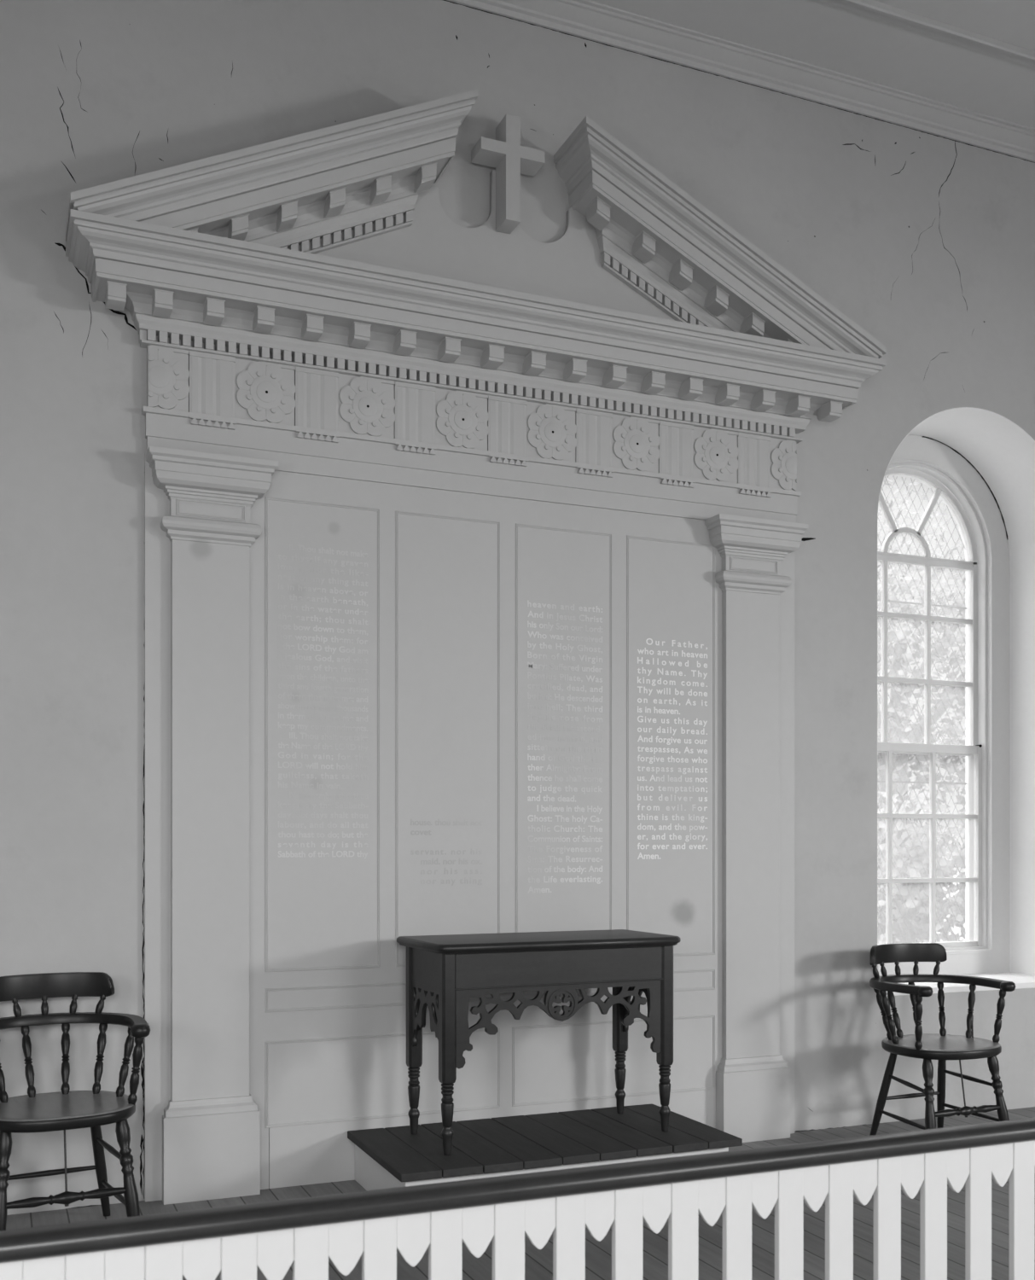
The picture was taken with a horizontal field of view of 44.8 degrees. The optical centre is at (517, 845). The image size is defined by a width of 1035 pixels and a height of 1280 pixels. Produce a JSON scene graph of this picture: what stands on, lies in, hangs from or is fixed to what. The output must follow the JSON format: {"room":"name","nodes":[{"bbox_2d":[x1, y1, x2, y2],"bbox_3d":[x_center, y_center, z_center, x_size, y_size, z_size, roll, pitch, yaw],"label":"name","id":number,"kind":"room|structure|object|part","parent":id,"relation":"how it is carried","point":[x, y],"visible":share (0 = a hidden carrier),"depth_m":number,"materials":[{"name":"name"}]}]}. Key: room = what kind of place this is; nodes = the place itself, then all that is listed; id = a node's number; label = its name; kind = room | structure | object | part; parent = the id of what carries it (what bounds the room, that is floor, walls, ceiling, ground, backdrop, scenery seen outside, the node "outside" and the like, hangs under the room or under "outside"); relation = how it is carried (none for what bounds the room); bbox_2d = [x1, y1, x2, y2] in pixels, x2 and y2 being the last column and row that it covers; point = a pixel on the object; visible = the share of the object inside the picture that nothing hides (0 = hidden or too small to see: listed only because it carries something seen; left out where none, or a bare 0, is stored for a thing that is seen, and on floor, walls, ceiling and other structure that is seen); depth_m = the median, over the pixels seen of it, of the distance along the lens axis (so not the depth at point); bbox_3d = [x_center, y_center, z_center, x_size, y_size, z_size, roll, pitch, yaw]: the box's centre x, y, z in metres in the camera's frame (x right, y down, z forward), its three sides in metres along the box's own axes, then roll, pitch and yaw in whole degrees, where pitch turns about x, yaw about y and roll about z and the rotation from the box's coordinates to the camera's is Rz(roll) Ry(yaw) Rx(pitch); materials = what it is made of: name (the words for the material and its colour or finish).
{"room":"house of worship","nodes":[
{"label":"house of worship","id":0,"kind":"room"},
{"bbox_2d":[0,0,1034,1215],"bbox_3d":[1.048,-1.100,6.047,11.800,5.100,0.451,0,0,-23],"label":"wall","id":1,"kind":"structure","parent":0,"point":[925,241],"depth_m":5.11,"materials":[{"name":"paint"}]},
{"bbox_2d":[447,0,1034,162],"bbox_3d":[1.111,-3.575,5.765,11.500,0.086,0.120,0,0,-23],"label":"trim","id":2,"kind":"structure","parent":1,"relation":"attached to","point":[584,19],"depth_m":5.77,"materials":[{"name":"paint"}]},
{"bbox_2d":[877,407,1034,996],"bbox_3d":[2.217,-0.735,6.627,1.400,3.080,0.624,0,0,-23],"label":"window","id":3,"kind":"structure","parent":1,"relation":"in","point":[980,462],"depth_m":6.93,"materials":[{"name":"white paint"}]},
{"bbox_3d":[2.123,-1.279,6.853,0.960,1.552,0.035,0,0,-23],"label":"sash","id":4,"kind":"part","parent":3,"relation":"part of","materials":[{"name":"white paint"}]},
{"bbox_3d":[2.138,0.013,6.816,0.980,1.135,0.035,0,0,-23],"label":"sash","id":5,"kind":"part","parent":3,"relation":"part of","materials":[{"name":"white paint"}]},
{"bbox_3d":[2.144,-0.743,6.802,1.000,2.665,0.055,0,0,-23],"label":"stop moulding","id":6,"kind":"part","parent":3,"relation":"part of","materials":[{"name":"white paint"}]},
{"bbox_3d":[2.105,-0.735,6.896,1.400,3.080,0.040,0,0,-23],"label":"frame","id":7,"kind":"part","parent":3,"relation":"part of","materials":[{"name":"white paint"}]},
{"bbox_3d":[2.246,0.720,6.558,1.276,0.030,0.474,0,0,-23],"label":"sill","id":8,"kind":"part","parent":3,"relation":"part of","materials":[{"name":"white paint"}]},
{"bbox_2d":[5,1106,1034,1279],"bbox_3d":[2.796,1.425,1.739,12.100,0.150,8.851,0,0,-23],"label":"floor","id":9,"kind":"structure","parent":0,"point":[538,1263],"depth_m":4.35,"materials":[{"name":"wood"}]},
{"bbox_2d":[0,971,150,1230],"bbox_3d":[-1.587,0.908,4.319,0.584,0.891,0.538,0,0,-30],"label":"wooden armchair","id":10,"kind":"object","parent":9,"relation":"on","point":[65,1109],"visible":0.98,"depth_m":4.41,"materials":[{"name":"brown wood"}]},
{"bbox_3d":[-1.669,1.133,4.053,0.048,0.441,0.114,0,0,-3],"label":"leg","id":11,"kind":"part","parent":10,"relation":"part of","materials":[{"name":"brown wood"}]},
{"bbox_3d":[-1.689,0.506,4.498,0.457,0.088,0.110,0,0,-30],"label":"crest rail","id":12,"kind":"part","parent":10,"relation":"part of","materials":[{"name":"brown wood"}]},
{"bbox_3d":[-1.501,1.057,4.167,0.014,0.274,0.052,0,0,-30],"label":"brace rod","id":13,"kind":"part","parent":10,"relation":"part of","materials":[{"name":"wood"}]},
{"bbox_3d":[-1.571,0.907,4.289,0.500,0.046,0.470,0,0,-30],"label":"seat","id":14,"kind":"part","parent":10,"relation":"part of","materials":[{"name":"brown wood"}]},
{"bbox_3d":[-1.507,1.132,4.525,0.038,0.442,0.135,0,0,8],"label":"leg","id":15,"kind":"part","parent":10,"relation":"part of","materials":[{"name":"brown wood"}]},
{"bbox_3d":[-1.316,1.133,4.254,0.114,0.441,0.047,0,0,32],"label":"leg","id":16,"kind":"part","parent":10,"relation":"part of","materials":[{"name":"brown wood"}]},
{"bbox_2d":[65,88,886,1204],"bbox_3d":[0.002,-0.819,5.192,3.510,4.338,0.322,0,0,-23],"label":"reredos","id":17,"kind":"object","parent":9,"relation":"on","point":[468,553],"visible":1,"depth_m":5.18,"materials":[{"name":"white paint"}]},
{"bbox_3d":[-1.174,-1.287,4.811,0.260,0.062,0.004,0,0,-23],"label":"neck moulding","id":18,"kind":"part","parent":17,"relation":"part of","materials":[{"name":"grey paint"}]},
{"bbox_3d":[-0.917,-2.599,4.807,1.518,0.775,0.322,0,0,-23],"label":"raking cornice","id":19,"kind":"part","parent":17,"relation":"part of","materials":[{"name":"white paint"}]},
{"bbox_3d":[-0.775,-0.438,5.017,0.468,1.869,0.004,0,0,-23],"label":"panel moulding","id":20,"kind":"part","parent":17,"relation":"part of","materials":[{"name":"grey paint"}]},
{"bbox_3d":[-0.532,0.940,5.119,0.996,0.340,0.004,0,0,-23],"label":"panel moulding","id":21,"kind":"part","parent":17,"relation":"part of","materials":[{"name":"grey paint"}]},
{"bbox_3d":[-0.285,-0.438,5.222,0.462,1.869,0.004,0,0,-23],"label":"panel moulding","id":22,"kind":"part","parent":17,"relation":"part of","materials":[{"name":"grey paint"}]},
{"bbox_3d":[-0.051,-1.567,5.317,2.968,0.178,0.051,0,0,-23],"label":"architrave","id":23,"kind":"part","parent":17,"relation":"part of","materials":[{"name":"white paint"}]},
{"bbox_3d":[0.002,-2.054,5.192,3.510,0.323,0.322,0,0,-23],"label":"cornice","id":24,"kind":"part","parent":17,"relation":"part of","materials":[{"name":"white paint"}]},
{"bbox_3d":[-0.045,0.609,5.323,2.052,0.095,0.004,0,0,-23],"label":"panel moulding","id":25,"kind":"part","parent":17,"relation":"part of","materials":[{"name":"grey paint"}]},
{"bbox_2d":[471,113,544,233],"bbox_3d":[-0.040,-2.809,5.252,0.286,0.436,0.114,0,0,-23],"label":"cross","id":26,"kind":"object","parent":17,"relation":"attached to","point":[505,154],"visible":1,"depth_m":5.21,"materials":[{"name":"paint"}]},
{"bbox_3d":[0.205,-0.438,5.427,0.462,1.869,0.004,0,0,-23],"label":"panel moulding","id":27,"kind":"part","parent":17,"relation":"part of","materials":[{"name":"grey paint"}]},
{"bbox_3d":[0.440,0.940,5.526,1.001,0.340,0.004,0,0,-23],"label":"panel moulding","id":28,"kind":"part","parent":17,"relation":"part of","materials":[{"name":"grey paint"}]},
{"bbox_3d":[0.693,-0.438,5.631,0.454,1.869,0.004,0,0,-23],"label":"panel moulding","id":29,"kind":"part","parent":17,"relation":"part of","materials":[{"name":"grey paint"}]},
{"bbox_3d":[0.920,-2.600,5.576,1.520,0.776,0.322,0,0,-23],"label":"raking cornice","id":30,"kind":"part","parent":17,"relation":"part of","materials":[{"name":"white paint"}]},
{"bbox_3d":[1.086,-1.287,5.757,0.258,0.062,0.004,0,0,-23],"label":"neck moulding","id":31,"kind":"part","parent":17,"relation":"part of","materials":[{"name":"grey paint"}]},
{"bbox_2d":[0,1117,1034,1279],"bbox_3d":[0.223,1.036,2.834,5.800,0.628,0.078,0,0,-23],"label":"altar rail","id":32,"kind":"object","parent":9,"relation":"on","point":[231,1241],"visible":1,"depth_m":2.81,"materials":[{"name":"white wood"}]},
{"bbox_2d":[23,1255,65,1279],"bbox_3d":[-0.891,0.827,2.361,0.075,0.115,0.016,0,0,-23],"label":"pendant","id":33,"kind":"object","parent":32,"relation":"attached to","point":[53,1267],"depth_m":2.35,"materials":[{"name":"white paint"}]},
{"bbox_2d":[104,1245,145,1279],"bbox_3d":[-0.757,0.827,2.417,0.075,0.115,0.016,0,0,-23],"label":"pendant","id":34,"kind":"object","parent":32,"relation":"attached to","point":[125,1263],"depth_m":2.41,"materials":[{"name":"white paint"}]},
{"bbox_2d":[182,1236,221,1279],"bbox_3d":[-0.623,0.827,2.473,0.075,0.115,0.016,0,0,-23],"label":"pendant","id":35,"kind":"object","parent":32,"relation":"attached to","point":[201,1258],"depth_m":2.47,"materials":[{"name":"white paint"}]},
{"bbox_2d":[256,1227,294,1279],"bbox_3d":[-0.489,0.827,2.530,0.075,0.115,0.016,0,0,-23],"label":"pendant","id":36,"kind":"object","parent":32,"relation":"attached to","point":[275,1248],"depth_m":2.52,"materials":[{"name":"white paint"}]},
{"bbox_2d":[328,1220,363,1275],"bbox_3d":[-0.355,0.827,2.586,0.075,0.115,0.016,0,0,-23],"label":"pendant","id":37,"kind":"object","parent":32,"relation":"attached to","point":[346,1238],"depth_m":2.58,"materials":[{"name":"white paint"}]},
{"bbox_2d":[396,1211,430,1266],"bbox_3d":[-0.221,0.827,2.642,0.075,0.115,0.016,0,0,-23],"label":"pendant","id":38,"kind":"object","parent":32,"relation":"attached to","point":[413,1230],"depth_m":2.64,"materials":[{"name":"white paint"}]},
{"bbox_2d":[462,1204,494,1257],"bbox_3d":[-0.087,0.827,2.698,0.075,0.115,0.016,0,0,-23],"label":"pendant","id":39,"kind":"object","parent":32,"relation":"attached to","point":[478,1221],"depth_m":2.69,"materials":[{"name":"white paint"}]},
{"bbox_2d":[524,1197,555,1249],"bbox_3d":[0.047,0.827,2.754,0.075,0.115,0.016,0,0,-23],"label":"pendant","id":40,"kind":"object","parent":32,"relation":"attached to","point":[539,1213],"depth_m":2.75,"materials":[{"name":"white paint"}]},
{"bbox_2d":[585,1190,614,1241],"bbox_3d":[0.181,0.827,2.810,0.075,0.115,0.016,0,0,-23],"label":"pendant","id":41,"kind":"object","parent":32,"relation":"attached to","point":[599,1205],"depth_m":2.80,"materials":[{"name":"white paint"}]},
{"bbox_2d":[642,1183,671,1233],"bbox_3d":[0.316,0.827,2.866,0.075,0.115,0.016,0,0,-23],"label":"pendant","id":42,"kind":"object","parent":32,"relation":"attached to","point":[656,1198],"depth_m":2.86,"materials":[{"name":"white paint"}]},
{"bbox_2d":[698,1176,726,1226],"bbox_3d":[0.450,0.827,2.922,0.075,0.115,0.016,0,0,-23],"label":"pendant","id":43,"kind":"object","parent":32,"relation":"attached to","point":[712,1190],"depth_m":2.92,"materials":[{"name":"white paint"}]},
{"bbox_2d":[751,1170,778,1218],"bbox_3d":[0.584,0.827,2.978,0.075,0.115,0.016,0,0,-23],"label":"pendant","id":44,"kind":"object","parent":32,"relation":"attached to","point":[765,1184],"depth_m":2.97,"materials":[{"name":"white paint"}]},
{"bbox_2d":[803,1164,828,1211],"bbox_3d":[0.718,0.827,3.034,0.075,0.115,0.016,0,0,-23],"label":"pendant","id":45,"kind":"object","parent":32,"relation":"attached to","point":[816,1178],"depth_m":3.03,"materials":[{"name":"white paint"}]},
{"bbox_2d":[853,1158,877,1205],"bbox_3d":[0.852,0.827,3.090,0.075,0.115,0.016,0,0,-23],"label":"pendant","id":46,"kind":"object","parent":32,"relation":"attached to","point":[864,1171],"depth_m":3.08,"materials":[{"name":"white paint"}]},
{"bbox_2d":[901,1153,924,1198],"bbox_3d":[0.986,0.827,3.147,0.075,0.115,0.016,0,0,-23],"label":"pendant","id":47,"kind":"object","parent":32,"relation":"attached to","point":[912,1166],"depth_m":3.14,"materials":[{"name":"white paint"}]},
{"bbox_2d":[947,1147,969,1192],"bbox_3d":[1.120,0.827,3.203,0.075,0.115,0.016,0,0,-23],"label":"pendant","id":48,"kind":"object","parent":32,"relation":"attached to","point":[957,1159],"depth_m":3.20,"materials":[{"name":"white paint"}]},
{"bbox_2d":[991,1142,1013,1186],"bbox_3d":[1.254,0.827,3.259,0.075,0.115,0.016,0,0,-23],"label":"pendant","id":49,"kind":"object","parent":32,"relation":"attached to","point":[1002,1154],"depth_m":3.25,"materials":[{"name":"white paint"}]},
{"bbox_2d":[347,1103,742,1190],"bbox_3d":[0.098,1.249,4.987,1.396,0.202,0.729,0,0,-23],"label":"platform","id":50,"kind":"object","parent":9,"relation":"on","point":[386,1157],"visible":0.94,"depth_m":4.86,"materials":[{"name":"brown wood"}]},
{"bbox_2d":[396,929,680,1155],"bbox_3d":[0.090,0.755,5.024,1.044,0.785,0.494,0,0,-24],"label":"table","id":51,"kind":"object","parent":50,"relation":"on","point":[443,972],"visible":1,"depth_m":4.86,"materials":[{"name":"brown wood"}]},
{"bbox_3d":[-0.412,0.774,5.001,0.056,0.748,0.056,0,0,-24],"label":"leg","id":52,"kind":"part","parent":51,"relation":"part of","materials":[{"name":"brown wood"}]},
{"bbox_3d":[-0.261,0.774,4.663,0.056,0.748,0.056,0,0,-24],"label":"leg","id":53,"kind":"part","parent":51,"relation":"part of","materials":[{"name":"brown wood"}]},
{"bbox_3d":[0.441,0.774,5.385,0.056,0.748,0.056,0,0,-24],"label":"leg","id":54,"kind":"part","parent":51,"relation":"part of","materials":[{"name":"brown wood"}]},
{"bbox_3d":[0.593,0.774,5.047,0.056,0.748,0.056,0,0,-24],"label":"leg","id":55,"kind":"part","parent":51,"relation":"part of","materials":[{"name":"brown wood"}]},
{"bbox_2d":[869,942,1015,1135],"bbox_3d":[1.891,0.908,5.687,0.584,0.891,0.538,0,0,-24],"label":"wooden armchair","id":56,"kind":"object","parent":9,"relation":"on","point":[942,1047],"visible":0.97,"depth_m":5.71,"materials":[{"name":"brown wood"}]},
{"bbox_3d":[1.678,1.132,5.744,0.135,0.442,0.038,0,0,28],"label":"leg","id":57,"kind":"part","parent":56,"relation":"part of","materials":[{"name":"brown wood"}]},
{"bbox_3d":[1.806,0.506,5.875,0.457,0.088,0.110,0,0,-24],"label":"crest rail","id":58,"kind":"part","parent":56,"relation":"part of","materials":[{"name":"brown wood"}]},
{"bbox_3d":[1.786,1.133,5.430,0.048,0.441,0.114,0,0,2],"label":"leg","id":59,"kind":"part","parent":56,"relation":"part of","materials":[{"name":"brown wood"}]},
{"bbox_3d":[1.905,0.907,5.656,0.500,0.046,0.470,0,0,-24],"label":"seat","id":60,"kind":"part","parent":56,"relation":"part of","materials":[{"name":"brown wood"}]},
{"bbox_3d":[1.989,1.132,5.885,0.038,0.442,0.135,0,0,13],"label":"leg","id":61,"kind":"part","parent":56,"relation":"part of","materials":[{"name":"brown wood"}]},
{"bbox_3d":[1.963,1.057,5.528,0.014,0.274,0.052,0,0,-24],"label":"brace rod","id":62,"kind":"part","parent":56,"relation":"part of","materials":[{"name":"metal"}]},
{"bbox_3d":[2.101,0.767,5.797,0.007,0.266,0.043,0,0,9],"label":"brace rod","id":63,"kind":"part","parent":56,"relation":"part of","materials":[{"name":"wood"}]},
{"bbox_3d":[2.155,1.133,5.598,0.114,0.441,0.047,0,0,37],"label":"leg","id":64,"kind":"part","parent":56,"relation":"part of","materials":[{"name":"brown wood"}]},
{"bbox_2d":[589,0,1034,128],"bbox_3d":[2.709,-3.783,1.946,12.100,0.335,9.300,0,0,-23],"label":"ceiling","id":65,"kind":"structure","parent":0,"point":[816,32],"depth_m":5.62,"materials":[{"name":"paint"}]},
{"bbox_2d":[818,0,1034,68],"bbox_3d":[1.300,-3.601,5.313,11.500,0.038,0.080,0,0,-23],"label":"trim","id":66,"kind":"structure","parent":65,"relation":"attached to","point":[873,8],"depth_m":5.52,"materials":[{"name":"paint"}]},
{"label":"outside","id":67,"kind":"structure","parent":0,"visible":0},
{"bbox_2d":[936,872,965,942],"bbox_3d":[8.360,1.900,44.796,70.000,0.100,63.800,0,0,-23],"label":"ground","id":68,"kind":"structure","parent":67,"point":[956,928],"depth_m":28.78,"materials":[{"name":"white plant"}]},
{"bbox_2d":[877,567,946,673],"bbox_3d":[5.065,-2.998,28.030,7.356,9.713,6.905,0,0,-23],"label":"leafy tree","id":69,"kind":"object","parent":68,"relation":"on","point":[907,598],"visible":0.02,"depth_m":26.49,"materials":[{"name":"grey plant"}]},
{"bbox_2d":[877,474,965,941],"bbox_3d":[4.749,-1.538,16.711,4.896,6.801,5.182,0,0,-23],"label":"leafy tree","id":70,"kind":"object","parent":68,"relation":"on","point":[881,786],"visible":0.21,"depth_m":16.31,"materials":[{"name":"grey plant"}]},
{"bbox_2d":[877,786,965,944],"bbox_3d":[4.092,0.552,12.800,2.287,2.664,2.306,0,0,-23],"label":"leafy bush","id":71,"kind":"object","parent":68,"relation":"on","point":[881,901],"visible":0.3,"depth_m":12.12,"materials":[{"name":"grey plant"}]}
]}

